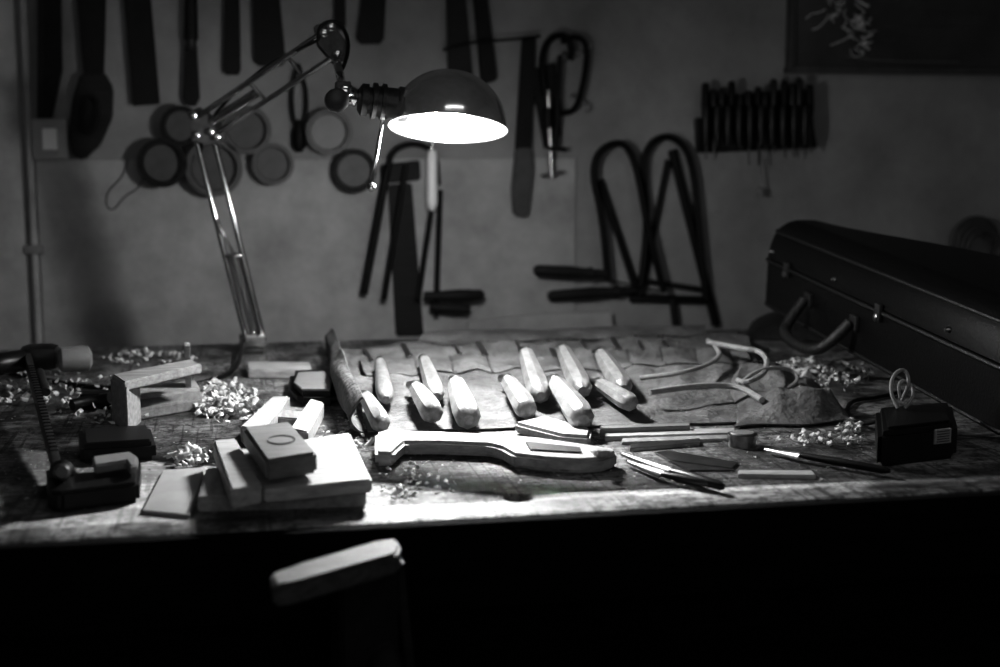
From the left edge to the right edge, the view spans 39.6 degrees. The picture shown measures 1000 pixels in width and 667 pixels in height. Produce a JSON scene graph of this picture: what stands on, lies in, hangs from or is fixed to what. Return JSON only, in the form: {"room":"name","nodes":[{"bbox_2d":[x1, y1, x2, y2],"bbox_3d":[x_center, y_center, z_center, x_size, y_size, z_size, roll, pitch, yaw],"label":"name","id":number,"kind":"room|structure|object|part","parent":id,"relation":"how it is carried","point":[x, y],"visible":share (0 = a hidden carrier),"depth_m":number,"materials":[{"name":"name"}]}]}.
{"room":"woodworking shop","nodes":[
{"label":"woodworking shop","id":0,"kind":"room"},
{"bbox_2d":[14,0,999,343],"bbox_3d":[-0.062,-0.494,2.901,4.600,2.600,0.100,-2,8,-11],"label":"wall","id":1,"kind":"structure","parent":0,"point":[909,156],"depth_m":2.94,"materials":[{"name":"paint"}]},
{"bbox_2d":[0,0,30,349],"bbox_3d":[-1.027,-0.459,2.659,0.200,2.600,0.012,-2,8,-11],"label":"trim","id":2,"kind":"structure","parent":1,"relation":"attached to","point":[14,301],"depth_m":2.70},
{"bbox_2d":[18,0,43,343],"bbox_3d":[-0.912,-0.466,2.678,0.036,2.550,0.018,-2,8,-11],"label":"conduit pipe","id":3,"kind":"object","parent":1,"relation":"attached to","point":[34,249],"visible":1,"depth_m":2.70,"materials":[{"name":"grey plastic"}]},
{"bbox_2d":[31,118,68,159],"bbox_3d":[-0.872,-0.377,2.691,0.066,0.080,0.028,-2,8,-11],"label":"light switch","id":4,"kind":"object","parent":1,"relation":"attached to","point":[50,140],"visible":1,"depth_m":2.68,"materials":[{"name":"white plastic"}]},
{"bbox_2d":[37,0,62,117],"bbox_3d":[-0.863,-0.581,2.657,0.057,0.333,0.020,-2,8,-11],"label":"saw","id":5,"kind":"object","parent":1,"relation":"attached to","point":[49,43],"visible":1,"depth_m":2.66,"materials":[{"name":"metal"}]},
{"bbox_2d":[69,0,113,158],"bbox_3d":[-0.790,-0.544,2.666,0.088,0.415,0.041,-2,8,-11],"label":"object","id":6,"kind":"object","parent":1,"relation":"hanging from","point":[91,115],"visible":1,"depth_m":2.68,"materials":[{"name":"metal"}]},
{"bbox_2d":[124,0,159,105],"bbox_3d":[-0.703,-0.654,2.679,0.077,0.424,0.022,-2,8,-11],"label":"saw","id":7,"kind":"object","parent":1,"relation":"hanging from","point":[138,13],"visible":1,"depth_m":2.69,"materials":[{"name":"metal"}]},
{"bbox_2d":[137,138,186,187],"bbox_3d":[-0.661,-0.335,2.724,0.095,0.095,0.059,-2,8,-11],"label":"tin","id":8,"kind":"object","parent":1,"relation":"attached to","point":[161,161],"visible":1,"depth_m":2.71,"materials":[{"name":"metal"}]},
{"bbox_2d":[160,105,193,145],"bbox_3d":[-0.625,-0.407,2.726,0.079,0.079,0.049,-2,8,-11],"label":"tin","id":9,"kind":"object","parent":1,"relation":"attached to","point":[174,124],"visible":0.73,"depth_m":2.72,"materials":[{"name":"metal"}]},
{"bbox_2d":[183,0,199,105],"bbox_3d":[-0.603,-0.583,2.700,0.034,0.278,0.028,-2,8,-11],"label":"file","id":10,"kind":"object","parent":1,"relation":"hanging from","point":[191,90],"visible":1,"depth_m":2.71,"materials":[{"name":"metal"}]},
{"bbox_2d":[185,141,242,196],"bbox_3d":[-0.565,-0.328,2.744,0.112,0.112,0.059,-2,8,-11],"label":"tin","id":11,"kind":"object","parent":1,"relation":"attached to","point":[231,159],"visible":0.75,"depth_m":2.73,"materials":[{"name":"grey metal"}]},
{"bbox_2d":[223,0,240,74],"bbox_3d":[-0.525,-0.702,2.708,0.041,0.390,0.026,-2,8,-11],"label":"file","id":12,"kind":"object","parent":1,"relation":"attached to","point":[231,46],"visible":1,"depth_m":2.73,"materials":[{"name":"metal"}]},
{"bbox_2d":[223,105,271,154],"bbox_3d":[-0.500,-0.402,2.746,0.095,0.095,0.059,-2,8,-11],"label":"tin","id":13,"kind":"object","parent":1,"relation":"attached to","point":[252,134],"visible":0.8,"depth_m":2.74,"materials":[{"name":"grey metal"}]},
{"bbox_2d":[252,0,285,65],"bbox_3d":[-0.455,-0.714,2.720,0.062,0.374,0.026,-2,8,-11],"label":"file","id":14,"kind":"object","parent":1,"relation":"attached to","point":[268,38],"visible":0.83,"depth_m":2.74,"materials":[{"name":"metal"}]},
{"bbox_2d":[252,143,293,184],"bbox_3d":[-0.453,-0.339,2.769,0.083,0.083,0.049,-2,8,-11],"label":"tin","id":15,"kind":"object","parent":1,"relation":"attached to","point":[274,164],"visible":0.98,"depth_m":2.76,"materials":[{"name":"grey metal"}]},
{"bbox_2d":[290,63,308,151],"bbox_3d":[-0.401,-0.450,2.769,0.030,0.175,0.030,6,10,34],"label":"caliper","id":16,"kind":"object","parent":1,"relation":"attached to","point":[298,133],"visible":0.84,"depth_m":2.77,"materials":[{"name":"metal"}]},
{"bbox_2d":[36,158,575,348],"bbox_3d":[-0.373,0.080,2.868,1.081,0.874,0.008,-2,8,-11],"label":"wall panel","id":17,"kind":"object","parent":1,"relation":"attached to","point":[148,270],"visible":0.45,"depth_m":2.81,"materials":[{"name":"grey paint"}]},
{"bbox_2d":[105,160,142,209],"bbox_3d":[-0.733,-0.293,2.737,0.089,0.099,0.002,-2,8,-11],"label":"power cable","id":18,"kind":"object","parent":17,"relation":"attached to","point":[127,160],"visible":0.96,"depth_m":2.73,"materials":[{"name":"plastic"}]},
{"bbox_2d":[379,160,423,335],"bbox_3d":[-0.201,-0.173,2.851,0.088,0.363,0.020,-2,8,-11],"label":"square","id":19,"kind":"object","parent":17,"relation":"hanging from","point":[405,270],"visible":0.83,"depth_m":2.85,"materials":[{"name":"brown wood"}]},
{"bbox_2d":[360,141,484,314],"bbox_3d":[-0.159,-0.212,2.825,0.254,0.355,0.035,-2,8,-11],"label":"saw","id":20,"kind":"object","parent":17,"relation":"hanging from","point":[459,295],"visible":0.98,"depth_m":2.82,"materials":[{"name":"metal"}]},
{"bbox_2d":[467,311,612,329],"bbox_3d":[0.087,-0.002,2.926,0.315,0.082,0.012,-2,8,-11],"label":"leaning board","id":21,"kind":"object","parent":17,"relation":"attached to","point":[539,321],"visible":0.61,"depth_m":2.92,"materials":[{"name":"grey wood"}]},
{"bbox_2d":[547,133,708,300],"bbox_3d":[0.274,-0.241,2.922,0.355,0.356,0.026,-2,8,-11],"label":"saw","id":22,"kind":"object","parent":17,"relation":"hanging from","point":[614,291],"visible":0.98,"depth_m":2.93,"materials":[{"name":"metal"}]},
{"bbox_2d":[305,109,351,154],"bbox_3d":[-0.344,-0.404,2.781,0.091,0.091,0.049,-2,8,-11],"label":"tin","id":23,"kind":"object","parent":1,"relation":"attached to","point":[328,132],"visible":0.97,"depth_m":2.77,"materials":[{"name":"grey metal"}]},
{"bbox_2d":[334,0,345,29],"bbox_3d":[-0.315,-0.756,2.741,0.030,0.307,0.026,-2,8,-11],"label":"file","id":24,"kind":"object","parent":1,"relation":"attached to","point":[339,5],"visible":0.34,"depth_m":2.76,"materials":[{"name":"metal"}]},
{"bbox_2d":[332,149,376,192],"bbox_3d":[-0.295,-0.328,2.797,0.087,0.087,0.059,-2,8,-11],"label":"tin","id":25,"kind":"object","parent":1,"relation":"attached to","point":[352,168],"visible":0.86,"depth_m":2.79,"materials":[{"name":"metal"}]},
{"bbox_2d":[356,0,385,43],"bbox_3d":[-0.253,-0.745,2.755,0.070,0.337,0.026,-2,8,-11],"label":"file","id":26,"kind":"object","parent":1,"relation":"attached to","point":[371,20],"visible":1,"depth_m":2.77,"materials":[{"name":"metal"}]},
{"bbox_2d":[426,142,437,210],"bbox_3d":[-0.137,-0.338,2.796,0.023,0.182,0.023,-2,8,-11],"label":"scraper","id":27,"kind":"object","parent":1,"relation":"hanging from","point":[431,174],"visible":0.84,"depth_m":2.79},
{"bbox_2d":[443,0,540,82],"bbox_3d":[-0.017,-0.630,2.796,0.203,0.276,0.043,-2,8,-11],"label":"brace","id":28,"kind":"object","parent":1,"relation":"attached to","point":[458,43],"visible":0.91,"depth_m":2.79,"materials":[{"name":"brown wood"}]},
{"bbox_2d":[511,38,535,216],"bbox_3d":[0.048,-0.422,2.856,0.051,0.365,0.020,-2,8,-11],"label":"saw","id":29,"kind":"object","parent":1,"relation":"hanging from","point":[523,161],"visible":0.98,"depth_m":2.86,"materials":[{"name":"dark iron"},{"name":"dark wood"}]},
{"bbox_2d":[539,32,574,177],"bbox_3d":[0.116,-0.467,2.848,0.074,0.295,0.020,-2,8,-11],"label":"c-clamp","id":30,"kind":"object","parent":1,"relation":"hanging from","point":[548,111],"visible":1,"depth_m":2.83,"materials":[{"name":"metal"}]},
{"bbox_2d":[534,43,592,148],"bbox_3d":[0.126,-0.489,2.865,0.130,0.216,0.023,-2,8,-11],"label":"c-clamp","id":31,"kind":"object","parent":1,"relation":"hanging from","point":[551,74],"visible":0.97,"depth_m":2.86,"materials":[{"name":"metal"}]},
{"bbox_2d":[548,34,589,151],"bbox_3d":[0.140,-0.492,2.846,0.089,0.239,0.024,-2,8,-11],"label":"c-clamp","id":32,"kind":"object","parent":1,"relation":"hanging from","point":[559,111],"visible":1,"depth_m":2.84,"materials":[{"name":"metal"}]},
{"bbox_2d":[533,140,666,292],"bbox_3d":[0.212,-0.241,2.889,0.289,0.321,0.026,-2,8,-11],"label":"saw","id":33,"kind":"object","parent":1,"relation":"attached to","point":[539,270],"visible":1,"depth_m":2.89,"materials":[{"name":"metal"}]},
{"bbox_2d":[598,149,719,325],"bbox_3d":[0.341,-0.201,2.956,0.279,0.381,0.026,-2,8,-11],"label":"saw","id":34,"kind":"object","parent":1,"relation":"attached to","point":[673,155],"visible":0.94,"depth_m":2.95,"materials":[{"name":"metal"}]},
{"bbox_2d":[694,78,816,196],"bbox_3d":[0.548,-0.414,2.941,0.276,0.250,0.079,-2,8,-11],"label":"rack","id":35,"kind":"object","parent":1,"relation":"attached to","point":[774,120],"visible":1,"depth_m":2.91,"materials":[{"name":"black metal"}]},
{"bbox_2d":[784,0,999,74],"bbox_3d":[0.950,-0.748,2.989,0.695,0.374,0.037,-2,8,-11],"label":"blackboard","id":36,"kind":"object","parent":1,"relation":"attached to","point":[921,37],"visible":1,"depth_m":2.99,"materials":[{"name":"dark wood frame"},{"name":"printed paper"},{"name":"glass"}]},
{"bbox_2d":[949,215,999,255],"bbox_3d":[1.056,-0.199,3.066,0.122,0.122,0.042,-2,8,-11],"label":"coiled cable","id":37,"kind":"object","parent":1,"relation":"attached to","point":[979,224],"visible":0.61,"depth_m":3.06,"materials":[{"name":"black rubber"}]},
{"bbox_3d":[0.372,1.164,0.886,4.600,0.100,4.650,-2,8,-11],"label":"floor","id":38,"kind":"structure","parent":0,"visible":0},
{"bbox_2d":[0,329,999,666],"bbox_3d":[-0.022,0.515,2.045,3.900,0.850,1.224,-2,8,-11],"label":"workbench","id":39,"kind":"object","parent":38,"relation":"on","point":[900,567],"visible":0.75,"depth_m":1.45,"materials":[{"name":"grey wood"}]},
{"bbox_2d":[0,343,141,511],"bbox_3d":[-0.557,0.095,1.736,0.148,0.070,0.735,-3,9,-21],"label":"clamp","id":40,"kind":"object","parent":39,"relation":"on","point":[115,479],"visible":1,"depth_m":1.47,"materials":[{"name":"metal"}]},
{"bbox_2d":[69,390,111,410],"bbox_3d":[-0.557,0.093,1.908,0.064,0.026,0.051,-2,8,-11],"label":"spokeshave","id":41,"kind":"object","parent":39,"relation":"on","point":[101,399],"visible":0.71,"depth_m":1.90,"materials":[{"name":"black metal"}]},
{"bbox_2d":[0,347,196,423],"bbox_3d":[-0.624,0.071,2.089,0.275,0.020,0.616,-1,8,-5],"label":"wood shavings","id":42,"kind":"object","parent":39,"relation":"on","point":[9,387],"visible":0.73,"depth_m":2.05},
{"bbox_2d":[78,425,155,462],"bbox_3d":[-0.457,0.130,1.655,0.085,0.025,0.107,-3,9,-17],"label":"box","id":43,"kind":"object","parent":39,"relation":"on","point":[138,440],"visible":0.98,"depth_m":1.62,"materials":[{"name":"black plastic"}]},
{"bbox_2d":[111,342,201,425],"bbox_3d":[-0.465,0.067,1.894,0.116,0.080,0.252,-2,8,-11],"label":"wooden blocks","id":44,"kind":"object","parent":39,"relation":"on","point":[134,394],"visible":0.92,"depth_m":1.86,"materials":[{"name":"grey wood"}]},
{"bbox_2d":[142,467,204,517],"bbox_3d":[-0.344,0.168,1.469,0.049,0.004,0.200,-1,8,-8],"label":"wood board","id":45,"kind":"object","parent":39,"relation":"on","point":[174,494],"visible":1,"depth_m":1.46,"materials":[{"name":"grey wood"}]},
{"bbox_2d":[163,441,211,466],"bbox_3d":[-0.364,0.139,1.618,0.056,0.020,0.092,-2,8,-11],"label":"wood shavings","id":46,"kind":"object","parent":39,"relation":"on","point":[181,453],"visible":1,"depth_m":1.61},
{"bbox_2d":[193,375,263,423],"bbox_3d":[-0.384,0.089,1.947,0.113,0.025,0.310,-2,8,-11],"label":"wood shavings","id":47,"kind":"object","parent":39,"relation":"on","point":[230,405],"visible":0.92,"depth_m":1.91},
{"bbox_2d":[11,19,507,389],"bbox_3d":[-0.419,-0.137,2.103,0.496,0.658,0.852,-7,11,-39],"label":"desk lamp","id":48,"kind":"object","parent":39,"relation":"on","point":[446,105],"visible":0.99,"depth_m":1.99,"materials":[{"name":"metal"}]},
{"bbox_2d":[240,396,323,443],"bbox_3d":[-0.277,0.113,1.784,0.087,0.022,0.229,0,8,-1],"label":"wood block","id":49,"kind":"object","parent":39,"relation":"on","point":[306,422],"visible":0.77,"depth_m":1.78,"materials":[{"name":"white wood"}]},
{"bbox_2d":[197,422,371,511],"bbox_3d":[-0.234,0.137,1.486,0.174,0.059,0.266,-2,8,-11],"label":"block stack","id":50,"kind":"object","parent":39,"relation":"on","point":[277,468],"visible":1,"depth_m":1.41,"materials":[{"name":"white wood"}]},
{"bbox_2d":[246,361,336,405],"bbox_3d":[-0.308,0.068,2.081,0.104,0.025,0.344,-3,9,-20],"label":"blocks","id":51,"kind":"object","parent":39,"relation":"on","point":[305,383],"visible":0.93,"depth_m":2.04,"materials":[{"name":"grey wood"}]},
{"bbox_2d":[270,538,414,666],"bbox_3d":[-0.120,0.332,1.332,0.120,0.282,0.294,1,8,9],"label":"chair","id":52,"kind":"object","parent":39,"relation":"attached to","point":[366,583],"visible":1,"depth_m":1.26,"materials":[{"name":"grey wood"}]},
{"bbox_2d":[319,415,374,448],"bbox_3d":[-0.203,0.122,1.754,0.077,0.012,0.203,-2,8,-11],"label":"wood shavings","id":53,"kind":"object","parent":39,"relation":"on","point":[370,442],"visible":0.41,"depth_m":1.71},
{"bbox_2d":[379,461,455,500],"bbox_3d":[-0.092,0.159,1.512,0.084,0.010,0.156,-2,8,-11],"label":"wood shavings","id":54,"kind":"object","parent":39,"relation":"on","point":[398,490],"visible":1,"depth_m":1.49},
{"bbox_2d":[0,364,875,513],"bbox_3d":[-0.046,0.102,1.923,1.322,0.002,0.993,-2,8,-11],"label":"sawdust","id":55,"kind":"object","parent":39,"relation":"on","point":[213,364],"visible":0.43,"depth_m":1.59},
{"bbox_2d":[375,428,616,474],"bbox_3d":[-0.010,0.132,1.621,0.295,0.030,0.132,1,8,8],"label":"instrument neck","id":56,"kind":"object","parent":39,"relation":"on","point":[531,453],"visible":1,"depth_m":1.60,"materials":[{"name":"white wood"}]},
{"bbox_3d":[-0.018,0.520,2.021,3.900,0.848,1.174,-2,8,-11],"label":"bench frame","id":57,"kind":"part","parent":39,"relation":"part of","materials":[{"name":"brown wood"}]},
{"bbox_2d":[515,416,591,444],"bbox_3d":[0.074,0.122,1.732,0.060,0.014,0.126,-7,11,-38],"label":"block","id":58,"kind":"object","parent":39,"relation":"on","point":[545,427],"visible":0.88,"depth_m":1.72,"materials":[{"name":"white wood"}]},
{"bbox_2d":[325,325,848,433],"bbox_3d":[0.129,0.033,2.168,0.800,0.067,0.846,-2,8,-11],"label":"roll","id":59,"kind":"object","parent":39,"relation":"on","point":[690,374],"visible":0.87,"depth_m":2.02,"materials":[{"name":"fabric"}]},
{"bbox_2d":[361,390,389,431],"bbox_3d":[-0.165,0.097,1.803,0.027,0.028,0.194,-2,8,-11],"label":"handle","id":60,"kind":"object","parent":59,"relation":"on","point":[378,418],"visible":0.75,"depth_m":1.73,"materials":[{"name":"wood"}]},
{"bbox_2d":[374,356,393,403],"bbox_3d":[-0.168,0.063,1.996,0.025,0.031,0.270,-1,8,-6],"label":"handle","id":61,"kind":"object","parent":59,"relation":"on","point":[383,384],"visible":1,"depth_m":1.92,"materials":[{"name":"wood"}]},
{"bbox_2d":[406,380,443,423],"bbox_3d":[-0.101,0.087,1.843,0.032,0.035,0.176,-2,8,-11],"label":"handle","id":62,"kind":"object","parent":59,"relation":"on","point":[429,408],"visible":1,"depth_m":1.78,"materials":[{"name":"wood"}]},
{"bbox_2d":[418,354,444,400],"bbox_3d":[-0.104,0.060,1.997,0.027,0.032,0.275,-1,8,-8],"label":"handle","id":63,"kind":"object","parent":59,"relation":"on","point":[431,380],"visible":0.94,"depth_m":1.93,"materials":[{"name":"wood"}]},
{"bbox_2d":[448,374,480,428],"bbox_3d":[-0.050,0.086,1.834,0.036,0.039,0.237,-1,8,-5],"label":"chisel","id":64,"kind":"object","parent":59,"relation":"on","point":[466,412],"visible":1,"depth_m":1.75,"materials":[{"name":"wood"}]},
{"bbox_2d":[498,373,536,418],"bbox_3d":[0.019,0.081,1.874,0.031,0.037,0.187,-2,8,-11],"label":"handle","id":65,"kind":"object","parent":59,"relation":"on","point":[522,402],"visible":1,"depth_m":1.81,"materials":[{"name":"wood"}]},
{"bbox_2d":[519,345,550,402],"bbox_3d":[0.047,0.055,1.997,0.034,0.045,0.283,0,8,-3],"label":"handle","id":66,"kind":"object","parent":59,"relation":"on","point":[536,383],"visible":0.97,"depth_m":1.91,"materials":[{"name":"wood"}]},
{"bbox_2d":[546,374,593,426],"bbox_3d":[0.084,0.086,1.825,0.036,0.041,0.222,-2,8,-11],"label":"handle","id":67,"kind":"object","parent":59,"relation":"on","point":[577,411],"depth_m":1.75,"materials":[{"name":"white wood"}]},
{"bbox_2d":[556,343,591,397],"bbox_3d":[0.103,0.051,2.051,0.034,0.036,0.338,-1,8,-4],"label":"handle","id":68,"kind":"object","parent":59,"relation":"on","point":[574,373],"visible":0.96,"depth_m":1.96,"materials":[{"name":"wood"}]},
{"bbox_2d":[593,347,632,390],"bbox_3d":[0.162,0.052,2.031,0.032,0.038,0.264,0,8,-3],"label":"handle","id":69,"kind":"object","parent":59,"relation":"on","point":[613,372],"visible":0.91,"depth_m":1.97,"materials":[{"name":"wood"}]},
{"bbox_2d":[589,377,637,410],"bbox_3d":[0.151,0.079,1.895,0.027,0.027,0.173,-2,9,-13],"label":"handle","id":70,"kind":"object","parent":59,"relation":"on","point":[622,398],"visible":0.94,"depth_m":1.84,"materials":[{"name":"wood"}]},
{"bbox_2d":[600,423,734,451],"bbox_3d":[0.218,0.127,1.722,0.177,0.012,0.099,-2,8,-11],"label":"strips","id":71,"kind":"object","parent":39,"relation":"on","point":[640,437],"depth_m":1.73,"materials":[{"name":"grey wood"}]},
{"bbox_2d":[627,460,707,486],"bbox_3d":[0.177,0.152,1.527,0.020,0.009,0.132,-6,10,-35],"label":"carving knife","id":72,"kind":"object","parent":39,"relation":"on","point":[657,472],"visible":1,"depth_m":1.51,"materials":[{"name":"metal"}]},
{"bbox_2d":[621,452,725,490],"bbox_3d":[0.185,0.150,1.542,0.017,0.010,0.186,-5,10,-31],"label":"carving knife","id":73,"kind":"object","parent":39,"relation":"on","point":[712,483],"visible":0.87,"depth_m":1.52,"materials":[{"name":"silver metal"}]},
{"bbox_2d":[655,450,737,471],"bbox_3d":[0.220,0.149,1.601,0.116,0.003,0.064,7,11,39],"label":"scraper","id":74,"kind":"object","parent":39,"relation":"on","point":[690,462],"visible":1,"depth_m":1.60,"materials":[{"name":"metal"}]},
{"bbox_2d":[727,430,757,448],"bbox_3d":[0.295,0.128,1.691,0.037,0.018,0.037,-2,8,-11],"label":"tin","id":75,"kind":"object","parent":39,"relation":"on","point":[737,439],"visible":1,"depth_m":1.68,"materials":[{"name":"metal"}]},
{"bbox_2d":[738,470,815,478],"bbox_3d":[0.306,0.156,1.543,0.085,0.005,0.023,0,8,3],"label":"wood strip","id":76,"kind":"object","parent":39,"relation":"on","point":[764,474],"visible":1,"depth_m":1.53,"materials":[{"name":"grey wood"}]},
{"bbox_2d":[746,311,823,340],"bbox_3d":[0.565,-0.023,2.617,0.204,0.047,0.208,1,8,9],"label":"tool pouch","id":77,"kind":"object","parent":39,"relation":"on","point":[765,327],"visible":0.33,"depth_m":2.55,"materials":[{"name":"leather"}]},
{"bbox_2d":[775,417,864,446],"bbox_3d":[0.425,0.125,1.739,0.184,0.016,0.086,-8,11,-43],"label":"wood shavings","id":78,"kind":"object","parent":39,"relation":"on","point":[855,427],"visible":1,"depth_m":1.72},
{"bbox_2d":[776,355,873,385],"bbox_3d":[0.516,0.056,2.189,0.167,0.022,0.220,-2,8,-11],"label":"wood shavings","id":79,"kind":"object","parent":39,"relation":"on","point":[805,366],"visible":0.88,"depth_m":2.19},
{"bbox_2d":[764,448,890,473],"bbox_3d":[0.370,0.143,1.589,0.165,0.010,0.015,8,11,44],"label":"knife","id":80,"kind":"object","parent":39,"relation":"on","point":[836,461],"visible":1,"depth_m":1.57,"materials":[{"name":"metal"}]},
{"bbox_2d":[765,220,999,435],"bbox_3d":[0.640,-0.037,2.091,0.324,0.220,0.892,-2,8,-11],"label":"case","id":81,"kind":"object","parent":39,"relation":"on","point":[931,311],"visible":1,"depth_m":2.01,"materials":[{"name":"leather"}]},
{"bbox_2d":[845,368,956,465],"bbox_3d":[0.516,0.077,1.794,0.118,0.090,0.465,1,8,7],"label":"power adapter","id":82,"kind":"object","parent":39,"relation":"on","point":[907,434],"visible":0.98,"depth_m":1.61,"materials":[{"name":"plastic"}]}
]}

